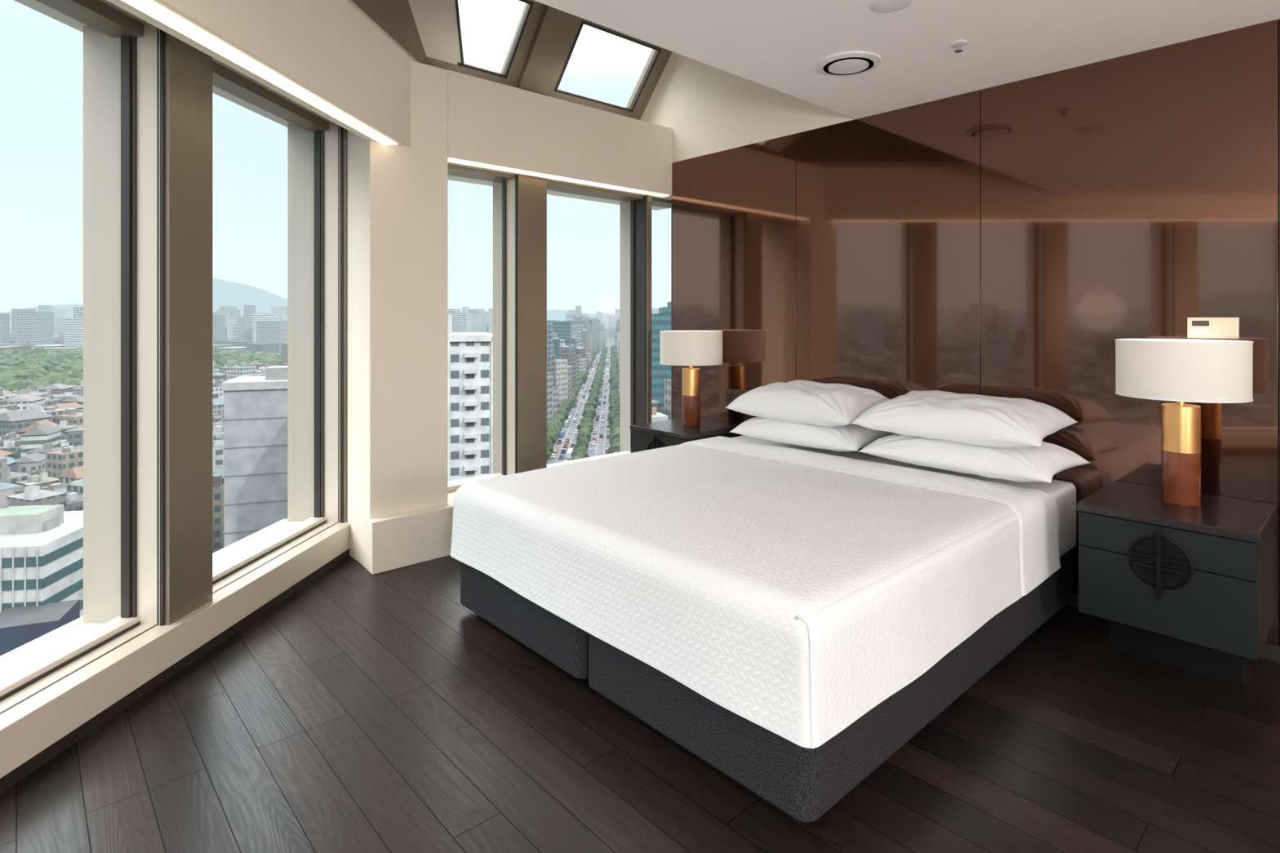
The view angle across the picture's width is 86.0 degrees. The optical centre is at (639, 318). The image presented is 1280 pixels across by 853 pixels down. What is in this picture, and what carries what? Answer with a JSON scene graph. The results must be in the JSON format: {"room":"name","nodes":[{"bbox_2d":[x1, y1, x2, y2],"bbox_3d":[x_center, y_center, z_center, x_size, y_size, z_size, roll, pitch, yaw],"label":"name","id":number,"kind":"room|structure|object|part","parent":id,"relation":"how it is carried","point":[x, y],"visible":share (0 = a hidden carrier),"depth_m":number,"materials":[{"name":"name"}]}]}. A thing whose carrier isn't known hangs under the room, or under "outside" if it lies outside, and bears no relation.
{"room":"hotel room","nodes":[
{"label":"hotel room","id":0,"kind":"room"},
{"bbox_2d":[13,0,333,127],"bbox_3d":[-1.993,-1.285,1.122,0.640,0.330,6.300,0,0,5],"label":"window frame","id":1,"kind":"structure","parent":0,"point":[35,5],"depth_m":3.06,"materials":[{"name":"beige metal"}]},
{"bbox_2d":[106,0,413,147],"bbox_3d":[-1.605,-1.200,0.928,0.165,0.500,5.980,0,0,5],"label":"wall","id":2,"kind":"structure","parent":0,"point":[329,49],"depth_m":2.91,"materials":[{"name":"beige paint"}]},
{"bbox_2d":[121,0,397,145],"bbox_3d":[-1.596,-0.946,0.862,0.075,0.010,5.750,0,0,5],"label":"trim","id":3,"kind":"structure","parent":2,"relation":"attached to","point":[149,7],"depth_m":2.52,"materials":[{"name":"beige plastic"}]},
{"bbox_2d":[337,124,338,522],"bbox_3d":[-1.709,0.022,4.032,0.176,2.285,0.164,0,0,-42],"label":"post reveal","id":4,"kind":"object","parent":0,"point":[338,125],"depth_m":3.91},
{"bbox_2d":[351,0,428,64],"bbox_3d":[-1.538,-1.850,2.162,0.090,0.800,4.250,0,0,5],"label":"wall","id":5,"kind":"structure","parent":0,"point":[395,17],"depth_m":3.85,"materials":[{"name":"brown paint"}]},
{"bbox_2d":[346,0,417,62],"bbox_3d":[-1.487,-1.480,2.058,0.030,0.060,4.050,0,0,5],"label":"trim","id":6,"kind":"structure","parent":5,"relation":"attached to","point":[350,2],"depth_m":3.56,"materials":[{"name":"beige metal"}]},
{"bbox_2d":[426,0,671,119],"bbox_3d":[-0.781,-1.900,4.489,2.480,0.704,0.605,0,0,-42],"label":"skylight frame","id":7,"kind":"structure","parent":5,"relation":"in","point":[554,26],"depth_m":4.61,"materials":[{"name":"brown metal"}]},
{"bbox_2d":[408,0,461,64],"bbox_3d":[-1.319,-1.844,4.062,0.710,0.454,0.398,0,0,-42],"label":"stile","id":8,"kind":"object","parent":7,"relation":"on","point":[436,20],"visible":0.75,"depth_m":4.16,"materials":[{"name":"beige metal"}]},
{"bbox_2d":[455,0,464,66],"bbox_3d":[-1.118,-1.823,4.211,0.030,0.418,0.433,0,0,-7],"label":"gasket","id":9,"kind":"object","parent":7,"relation":"attached to","point":[456,1],"visible":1,"depth_m":4.24,"materials":[{"name":"grey rubber"}]},
{"bbox_2d":[457,62,506,78],"bbox_3d":[-1.035,-1.632,4.501,0.360,0.036,0.038,0,0,-42],"label":"gasket","id":10,"kind":"object","parent":7,"relation":"on","point":[466,64],"visible":1,"depth_m":4.49,"materials":[{"name":"grey rubber"}]},
{"bbox_2d":[502,3,533,78],"bbox_3d":[-0.802,-1.823,4.498,0.018,0.418,0.355,0,0,-42],"label":"gasket","id":11,"kind":"object","parent":7,"relation":"attached to","point":[528,9],"visible":1,"depth_m":4.49,"materials":[{"name":"grey rubber"}]},
{"bbox_2d":[519,0,533,4],"bbox_3d":[-0.896,-2.015,4.199,0.560,0.036,0.038,0,0,-42],"label":"gasket","id":12,"kind":"object","parent":7,"relation":"attached to","point":[530,2],"visible":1,"depth_m":4.35,"materials":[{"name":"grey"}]},
{"bbox_3d":[-0.831,-1.611,4.766,2.180,0.127,0.127,0,0,-42],"label":"bottom rail","id":13,"kind":"part","parent":7,"relation":"part of","materials":[{"name":"beige paint"}]},
{"bbox_2d":[501,2,582,90],"bbox_3d":[-0.667,-1.844,4.654,0.390,0.454,0.398,0,0,-42],"label":"post","id":14,"kind":"object","parent":7,"relation":"on","point":[535,17],"visible":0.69,"depth_m":4.59,"materials":[{"name":"brown metal"}]},
{"bbox_2d":[554,22,583,91],"bbox_3d":[-0.500,-1.823,4.773,0.018,0.418,0.355,0,0,-42],"label":"gasket","id":15,"kind":"object","parent":7,"relation":"attached to","point":[581,24],"visible":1,"depth_m":4.76,"materials":[{"name":"grey rubber"}]},
{"bbox_2d":[554,88,632,111],"bbox_3d":[-0.339,-1.632,5.133,0.740,0.036,0.038,0,0,-42],"label":"gasket","id":16,"kind":"object","parent":7,"relation":"on","point":[558,90],"visible":1,"depth_m":5.11,"materials":[{"name":"grey rubber"}]},
{"bbox_3d":[-0.651,-2.133,4.346,2.480,0.238,0.219,0,0,-42],"label":"rail","id":17,"kind":"part","parent":7,"relation":"part of","materials":[{"name":"beige paint"}]},
{"bbox_2d":[581,20,660,50],"bbox_3d":[-0.126,-2.015,4.898,0.740,0.036,0.038,0,0,-42],"label":"gasket","id":18,"kind":"object","parent":7,"relation":"attached to","point":[583,21],"visible":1,"depth_m":4.86,"materials":[{"name":"grey rubber"}]},
{"bbox_2d":[629,48,661,111],"bbox_3d":[0.035,-1.823,5.258,0.018,0.418,0.355,0,0,-42],"label":"gasket","id":19,"kind":"object","parent":7,"relation":"attached to","point":[656,53],"visible":1,"depth_m":5.25,"materials":[{"name":"grey rubber"}]},
{"bbox_2d":[626,48,671,115],"bbox_3d":[0.065,-1.844,5.319,0.110,0.454,0.398,0,0,-42],"label":"stile","id":20,"kind":"object","parent":7,"relation":"on","point":[664,56],"visible":0.71,"depth_m":5.29,"materials":[{"name":"brown metal"}]},
{"bbox_2d":[346,60,447,562],"bbox_3d":[-1.493,-0.045,4.061,0.450,2.790,0.640,0,0,-42],"label":"wall column","id":21,"kind":"structure","parent":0,"point":[397,196],"depth_m":3.82,"materials":[{"name":"beige paint"}]},
{"bbox_2d":[359,491,455,574],"bbox_3d":[-0.754,1.212,4.597,2.295,0.275,0.580,0,0,-42],"label":"baseboard","id":22,"kind":"structure","parent":21,"relation":"attached to","point":[391,542],"depth_m":3.75,"materials":[{"name":"beige paint"}]},
{"bbox_2d":[447,164,671,493],"bbox_3d":[-0.484,0.070,4.883,2.150,2.011,0.240,0,0,-42],"label":"window","id":23,"kind":"structure","parent":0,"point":[531,190],"depth_m":4.54,"materials":[{"name":"beige metal"}]},
{"bbox_2d":[493,182,502,474],"bbox_3d":[-0.873,0.050,4.702,0.228,2.200,0.135,0,0,-42],"label":"post fin","id":24,"kind":"object","parent":23,"relation":"attached to","point":[497,187],"visible":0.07,"depth_m":4.63,"materials":[{"name":"beige metal"}]},
{"bbox_2d":[502,180,506,475],"bbox_3d":[-0.815,0.070,4.640,0.246,2.011,0.035,0,0,-42],"label":"post gasket","id":25,"kind":"object","parent":23,"relation":"attached to","point":[504,183],"visible":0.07,"depth_m":4.55,"materials":[{"name":"grey rubber"}]},
{"bbox_3d":[-0.766,0.070,4.583,0.218,2.011,0.115,0,0,-42],"label":"post","id":26,"kind":"part","parent":23,"relation":"part of","materials":[{"name":"beige metal"}]},
{"bbox_2d":[515,174,517,473],"bbox_3d":[-0.725,0.070,4.536,0.224,2.011,0.014,0,0,-42],"label":"post line","id":27,"kind":"object","parent":23,"relation":"attached to","point":[516,175],"visible":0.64,"depth_m":4.46,"materials":[{"name":"grey rubber"}]},
{"bbox_3d":[-0.711,0.070,4.528,0.218,2.011,0.020,0,0,-42],"label":"post","id":28,"kind":"part","parent":23,"relation":"part of","materials":[{"name":"brown metal"}]},
{"bbox_3d":[-0.521,1.058,4.924,2.150,0.035,0.130,0,0,-42],"label":"sill frame","id":29,"kind":"part","parent":23,"relation":"part of","materials":[{"name":"beige metal"}]},
{"bbox_3d":[-0.494,-0.924,4.894,2.150,0.024,0.190,0,0,-42],"label":"head frame","id":30,"kind":"part","parent":23,"relation":"part of","materials":[{"name":"brown metal"}]},
{"bbox_2d":[620,200,630,452],"bbox_3d":[-0.094,0.050,5.410,0.051,2.200,0.135,0,0,-42],"label":"post fin","id":31,"kind":"object","parent":23,"relation":"attached to","point":[624,206],"visible":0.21,"depth_m":5.40,"materials":[{"name":"beige metal"}]},
{"bbox_2d":[630,200,634,452],"bbox_3d":[-0.041,0.070,5.343,0.057,2.011,0.035,0,0,-42],"label":"post gasket","id":32,"kind":"object","parent":31,"relation":"attached to","point":[632,202],"visible":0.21,"depth_m":5.32,"materials":[{"name":"grey rubber"}]},
{"bbox_3d":[0.012,0.070,5.290,0.041,2.011,0.115,0,0,-42],"label":"post","id":33,"kind":"part","parent":23,"relation":"part of","materials":[{"name":"grey"}]},
{"bbox_2d":[644,195,645,422],"bbox_3d":[0.053,0.070,5.243,0.047,2.011,0.014,0,0,-42],"label":"post line","id":34,"kind":"object","parent":23,"relation":"attached to","point":[645,195],"visible":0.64,"depth_m":5.22,"materials":[{"name":"grey"}]},
{"bbox_3d":[0.067,0.070,5.235,0.041,2.011,0.020,0,0,-42],"label":"post","id":35,"kind":"part","parent":23,"relation":"part of","materials":[{"name":"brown metal"}]},
{"bbox_2d":[447,70,671,204],"bbox_3d":[-0.639,-1.188,4.816,1.830,0.505,0.610,0,0,-42],"label":"wall","id":36,"kind":"structure","parent":0,"point":[491,122],"depth_m":4.48,"materials":[{"name":"beige paint"}]},
{"bbox_2d":[428,63,639,119],"bbox_3d":[-0.836,-1.512,4.773,2.180,0.145,0.090,0,0,-42],"label":"curb","id":37,"kind":"object","parent":36,"relation":"on","point":[428,64],"visible":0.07,"depth_m":4.73,"materials":[{"name":"brown metal"}]},
{"bbox_2d":[447,157,669,197],"bbox_3d":[-0.470,-0.931,4.622,1.800,0.009,0.075,0,0,-42],"label":"light strip","id":38,"kind":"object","parent":36,"relation":"attached to","point":[449,159],"depth_m":4.49,"materials":[{"name":"beige plastic"}]},
{"bbox_2d":[0,555,1279,852],"bbox_3d":[0.084,1.410,0.651,7.000,0.120,7.650,0,0,-42],"label":"floor","id":39,"kind":"structure","parent":0,"point":[362,712],"depth_m":2.10,"materials":[{"name":"brown wood"}]},
{"bbox_2d":[630,417,742,453],"bbox_3d":[0.307,1.042,4.690,0.591,0.617,0.534,0,0,-42],"label":"nightstand","id":40,"kind":"object","parent":39,"relation":"on","point":[658,434],"visible":0.3,"depth_m":4.58,"materials":[{"name":"paint"}]},
{"bbox_3d":[0.119,0.831,4.519,0.018,0.128,0.522,0,0,-42],"label":"drawer","id":41,"kind":"part","parent":40,"relation":"part of","materials":[{"name":"paint"}]},
{"bbox_2d":[659,330,722,426],"bbox_3d":[0.352,0.410,4.728,0.433,0.646,0.433,0,0,-42],"label":"table lamp","id":42,"kind":"object","parent":40,"relation":"on","point":[691,348],"visible":1,"depth_m":4.59,"materials":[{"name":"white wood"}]},
{"bbox_3d":[0.352,0.199,4.728,0.429,0.222,0.429,0,0,-42],"label":"lamp shade","id":43,"kind":"part","parent":42,"relation":"part of","materials":[{"name":"fabric"}]},
{"bbox_2d":[450,435,1075,822],"bbox_3d":[0.583,1.032,3.171,2.213,0.635,1.971,0,0,-42],"label":"bed","id":44,"kind":"object","parent":39,"relation":"on","point":[790,617],"visible":1,"depth_m":2.32,"materials":[{"name":"grey fabric"}]},
{"bbox_2d":[729,416,896,452],"bbox_3d":[0.997,0.635,3.945,0.548,0.168,0.838,0,0,-42],"label":"pillow","id":45,"kind":"object","parent":44,"relation":"on","point":[851,437],"visible":0.62,"depth_m":3.71,"materials":[{"name":"white fabric"}]},
{"bbox_2d":[724,380,888,426],"bbox_3d":[0.976,0.478,3.940,0.557,0.220,0.858,0,0,-42],"label":"pillow","id":46,"kind":"object","parent":45,"relation":"on","point":[796,402],"visible":0.94,"depth_m":3.76,"materials":[{"name":"white fabric"}]},
{"bbox_3d":[0.609,0.919,3.182,2.160,0.309,1.899,0,0,-42],"label":"mattress","id":47,"kind":"part","parent":44,"relation":"part of","materials":[{"name":"white fabric"}]},
{"bbox_2d":[858,433,1091,483],"bbox_3d":[1.582,0.634,3.301,0.535,0.174,0.889,0,0,-42],"label":"pillow","id":48,"kind":"object","parent":44,"relation":"on","point":[1036,464],"visible":0.78,"depth_m":3.08,"materials":[{"name":"white fabric"}]},
{"bbox_2d":[851,390,1078,448],"bbox_3d":[1.540,0.470,3.304,0.543,0.210,0.869,0,0,-42],"label":"pillow","id":49,"kind":"object","parent":48,"relation":"on","point":[977,420],"visible":1,"depth_m":3.12,"materials":[{"name":"white fabric"}]},
{"bbox_2d":[1076,480,1277,685],"bbox_3d":[2.110,1.042,2.704,0.591,0.617,0.538,0,0,-42],"label":"nightstand","id":50,"kind":"object","parent":39,"relation":"on","point":[1191,588],"visible":0.98,"depth_m":2.55,"materials":[{"name":"paint"}]},
{"bbox_3d":[1.899,0.879,2.513,0.012,0.012,0.170,0,0,-42],"label":"handle","id":51,"kind":"part","parent":50,"relation":"part of","materials":[{"name":"black metal"}]},
{"bbox_3d":[1.899,0.915,2.513,0.012,0.012,0.170,0,0,-42],"label":"handle","id":52,"kind":"part","parent":50,"relation":"part of","materials":[{"name":"black metal"}]},
{"bbox_3d":[1.922,0.831,2.533,0.018,0.128,0.526,0,0,-42],"label":"drawer","id":53,"kind":"part","parent":50,"relation":"part of","materials":[{"name":"paint"}]},
{"bbox_3d":[1.922,1.032,2.533,0.018,0.262,0.526,0,0,-42],"label":"drawer","id":54,"kind":"part","parent":50,"relation":"part of","materials":[{"name":"paint"}]},
{"bbox_2d":[1115,338,1253,506],"bbox_3d":[2.158,0.410,2.740,0.433,0.646,0.433,0,0,-42],"label":"table lamp","id":55,"kind":"object","parent":50,"relation":"on","point":[1180,371],"visible":1,"depth_m":2.65,"materials":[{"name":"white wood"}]},
{"bbox_3d":[2.158,0.199,2.740,0.429,0.222,0.429,0,0,-42],"label":"lamp shade","id":56,"kind":"part","parent":55,"relation":"part of","materials":[{"name":"fabric"}]},
{"bbox_2d":[651,195,671,210],"bbox_3d":[0.188,-1.188,5.578,0.420,0.505,0.595,0,0,-42],"label":"soffit","id":57,"kind":"structure","parent":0,"point":[668,197],"depth_m":5.76,"materials":[{"name":"beige paint"}]},
{"bbox_2d":[640,51,878,162],"bbox_3d":[0.766,-1.715,4.830,0.270,1.070,2.120,0,0,-42],"label":"wall","id":58,"kind":"structure","parent":0,"point":[708,109],"depth_m":4.86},
{"bbox_2d":[533,0,1279,119],"bbox_3d":[0.679,-1.225,-0.227,6.700,0.090,5.550,0,0,-42],"label":"ceiling","id":59,"kind":"structure","parent":0,"point":[778,45],"depth_m":2.84,"materials":[{"name":"paint"}]},
{"bbox_2d":[816,50,881,75],"bbox_3d":[0.962,-1.167,3.171,0.290,0.026,0.290,0,0,-42],"label":"air diffuser","id":60,"kind":"object","parent":59,"relation":"attached to","point":[851,62],"depth_m":3.12,"materials":[{"name":"white plastic"}]},
{"bbox_2d":[871,0,911,12],"bbox_3d":[0.939,-1.174,2.563,0.140,0.012,0.140,0,0,-42],"label":"ceiling speaker","id":61,"kind":"object","parent":59,"relation":"attached to","point":[880,6],"depth_m":2.56},
{"bbox_2d":[949,40,967,53],"bbox_3d":[1.366,-1.162,2.943,0.070,0.035,0.070,0,0,-42],"label":"sprinkler","id":62,"kind":"object","parent":59,"relation":"attached to","point":[958,43],"depth_m":2.94,"materials":[{"name":"white metal"}]},
{"bbox_2d":[671,18,1279,646],"bbox_3d":[2.734,0.085,2.686,0.300,2.530,7.100,0,0,-42],"label":"wall","id":63,"kind":"structure","parent":0,"point":[1002,240],"depth_m":3.39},
{"bbox_3d":[0.622,0.085,4.803,0.020,2.530,1.123,0,0,-42],"label":"panel","id":64,"kind":"part","parent":63,"relation":"part of","materials":[{"name":"brown glass"}]},
{"bbox_2d":[725,388,748,404],"bbox_3d":[0.668,0.543,4.727,0.015,0.103,0.200,0,0,-42],"label":"power outlet","id":65,"kind":"object","parent":63,"relation":"attached to","point":[731,394],"visible":0.55,"depth_m":4.75,"materials":[{"name":"brown plastic"}]},
{"bbox_2d":[727,393,733,399],"bbox_3d":[0.626,0.543,4.764,0.003,0.044,0.044,0,0,-42],"label":"socket","id":66,"kind":"object","parent":65,"relation":"attached to","point":[730,396],"depth_m":4.76,"materials":[{"name":"grey plastic"}]},
{"bbox_3d":[1.382,0.085,3.967,0.020,2.530,1.131,0,0,-42],"label":"panel","id":67,"kind":"part","parent":63,"relation":"part of","materials":[{"name":"brown glass"}]},
{"bbox_3d":[2.143,0.085,3.129,0.020,2.530,1.127,0,0,-42],"label":"panel","id":68,"kind":"part","parent":63,"relation":"part of","materials":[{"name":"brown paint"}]},
{"bbox_2d":[1066,592,1279,662],"bbox_3d":[2.686,1.320,2.507,0.012,0.060,6.900,0,0,-42],"label":"baseboard","id":69,"kind":"structure","parent":63,"relation":"attached to","point":[1269,651],"depth_m":2.72,"materials":[{"name":"black wood"}]},
{"bbox_2d":[1186,317,1239,338],"bbox_3d":[2.376,0.040,2.848,0.013,0.088,0.166,0,0,-42],"label":"light switch panel","id":70,"kind":"object","parent":63,"relation":"attached to","point":[1197,327],"visible":1,"depth_m":2.84,"materials":[{"name":"beige plastic"}]},
{"bbox_2d":[1213,320,1222,336],"bbox_3d":[2.383,0.042,2.833,0.003,0.063,0.030,0,0,-42],"label":"switch","id":71,"kind":"object","parent":70,"relation":"attached to","point":[1217,325],"depth_m":2.83,"materials":[{"name":"beige plastic"}]},
{"bbox_2d":[1223,320,1233,336],"bbox_3d":[2.406,0.042,2.807,0.003,0.063,0.030,0,0,-42],"label":"switch","id":72,"kind":"object","parent":70,"relation":"attached to","point":[1228,325],"depth_m":2.81,"materials":[{"name":"beige plastic"}]},
{"bbox_3d":[2.903,0.085,2.292,0.020,2.530,1.127,0,0,-42],"label":"panel","id":73,"kind":"part","parent":63,"relation":"part of","materials":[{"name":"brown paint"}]},
{"label":"outside","id":74,"kind":"structure","parent":0,"visible":0},
{"bbox_2d":[0,278,671,656],"bbox_3d":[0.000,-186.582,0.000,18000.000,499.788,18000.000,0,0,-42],"label":"cityscape","id":75,"kind":"object","parent":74,"point":[42,346],"visible":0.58,"depth_m":250.49,"materials":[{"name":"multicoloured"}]},
{"bbox_3d":[-1.182,1.225,-3.235,0.100,0.250,3.600,0,0,-42],"label":"wall","id":76,"kind":"structure","parent":0,"visible":0},
{"bbox_2d":[0,548,349,794],"bbox_3d":[-2.013,1.327,0.958,0.228,0.047,5.970,0,0,5],"label":"baseboard","id":77,"kind":"structure","parent":76,"relation":"attached to","point":[52,751],"depth_m":2.46,"materials":[{"name":"black"}]},
{"bbox_2d":[0,519,350,778],"bbox_3d":[-2.107,1.234,0.981,0.435,0.138,6.000,0,0,5],"label":"sill","id":78,"kind":"structure","parent":76,"relation":"attached to","point":[32,726],"depth_m":2.47,"materials":[{"name":"paint"}]},
{"bbox_2d":[83,25,120,623],"bbox_3d":[-2.039,0.000,2.743,0.165,2.500,0.245,0,0,5],"label":"post fin","id":79,"kind":"object","parent":78,"relation":"on","point":[101,51],"visible":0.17,"depth_m":2.62,"materials":[{"name":"beige metal"}]},
{"bbox_2d":[120,35,133,617],"bbox_3d":[-1.939,0.022,2.735,0.035,2.285,0.269,0,0,5],"label":"post gasket","id":80,"kind":"object","parent":79,"relation":"attached to","point":[126,42],"visible":0.07,"depth_m":2.60,"materials":[{"name":"grey rubber"}]},
{"bbox_2d":[0,516,325,697],"bbox_3d":[-2.085,1.150,0.979,0.080,0.030,6.000,0,0,5],"label":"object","id":81,"kind":"structure","parent":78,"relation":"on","point":[29,671],"depth_m":2.48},
{"bbox_2d":[0,520,326,701],"bbox_3d":[-2.042,1.160,0.975,4.398,0.010,4.090,0,0,-42],"label":"bottom gasket","id":82,"kind":"object","parent":81,"relation":"attached to","point":[20,688],"depth_m":2.46,"materials":[{"name":"rubber"}]},
{"bbox_2d":[0,522,337,714],"bbox_3d":[-1.974,1.167,0.970,4.399,0.007,4.092,0,0,-42],"label":"groove","id":83,"kind":"object","parent":78,"relation":"attached to","point":[127,641],"depth_m":2.43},
{"bbox_2d":[287,123,314,521],"bbox_3d":[-1.928,0.000,4.053,0.165,2.500,0.245,0,0,5],"label":"post fin","id":84,"kind":"object","parent":78,"relation":"on","point":[300,142],"visible":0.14,"depth_m":3.93,"materials":[{"name":"beige metal"}]},
{"bbox_2d":[314,130,321,517],"bbox_3d":[-1.829,0.022,4.045,0.035,2.285,0.269,0,0,5],"label":"post gasket","id":85,"kind":"object","parent":84,"relation":"attached to","point":[317,134],"visible":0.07,"depth_m":3.91,"materials":[{"name":"grey rubber"}]},
{"bbox_2d":[35,0,346,625],"bbox_3d":[-2.027,0.022,1.074,0.220,2.285,6.200,0,0,5],"label":"window","id":86,"kind":"structure","parent":76,"relation":"in","point":[188,69],"depth_m":2.68,"materials":[{"name":"brown metal"}]},
{"bbox_2d":[133,35,137,617],"bbox_3d":[-1.909,0.022,2.732,0.194,2.285,0.181,0,0,-42],"label":"post","id":87,"kind":"object","parent":86,"relation":"attached to","point":[135,39],"depth_m":2.60,"materials":[{"name":"metal"}]},
{"bbox_2d":[156,27,158,625],"bbox_3d":[-1.819,0.022,2.721,0.176,2.285,0.164,0,0,-42],"label":"post reveal","id":88,"kind":"object","parent":86,"relation":"attached to","point":[157,28],"depth_m":2.60,"materials":[{"name":"metal"}]},
{"bbox_2d":[160,29,164,626],"bbox_3d":[-1.802,0.022,2.720,0.184,2.285,0.173,0,0,-42],"label":"post line","id":89,"kind":"object","parent":86,"relation":"attached to","point":[162,33],"depth_m":2.60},
{"bbox_3d":[-2.077,-1.095,1.079,0.120,0.050,6.200,0,0,5],"label":"head rail","id":90,"kind":"part","parent":86,"relation":"part of","materials":[{"name":"beige paint"}]},
{"bbox_2d":[322,130,324,517],"bbox_3d":[-1.798,0.022,4.042,0.194,2.285,0.181,0,0,-42],"label":"post","id":91,"kind":"object","parent":86,"relation":"attached to","point":[322,131],"depth_m":3.92,"materials":[{"name":"metal"}]},
{"bbox_2d":[340,126,342,523],"bbox_3d":[-1.692,0.022,4.030,0.185,2.285,0.173,0,0,-42],"label":"post line","id":92,"kind":"object","parent":86,"relation":"attached to","point":[341,128],"depth_m":3.91,"materials":[{"name":"beige metal"}]}
]}

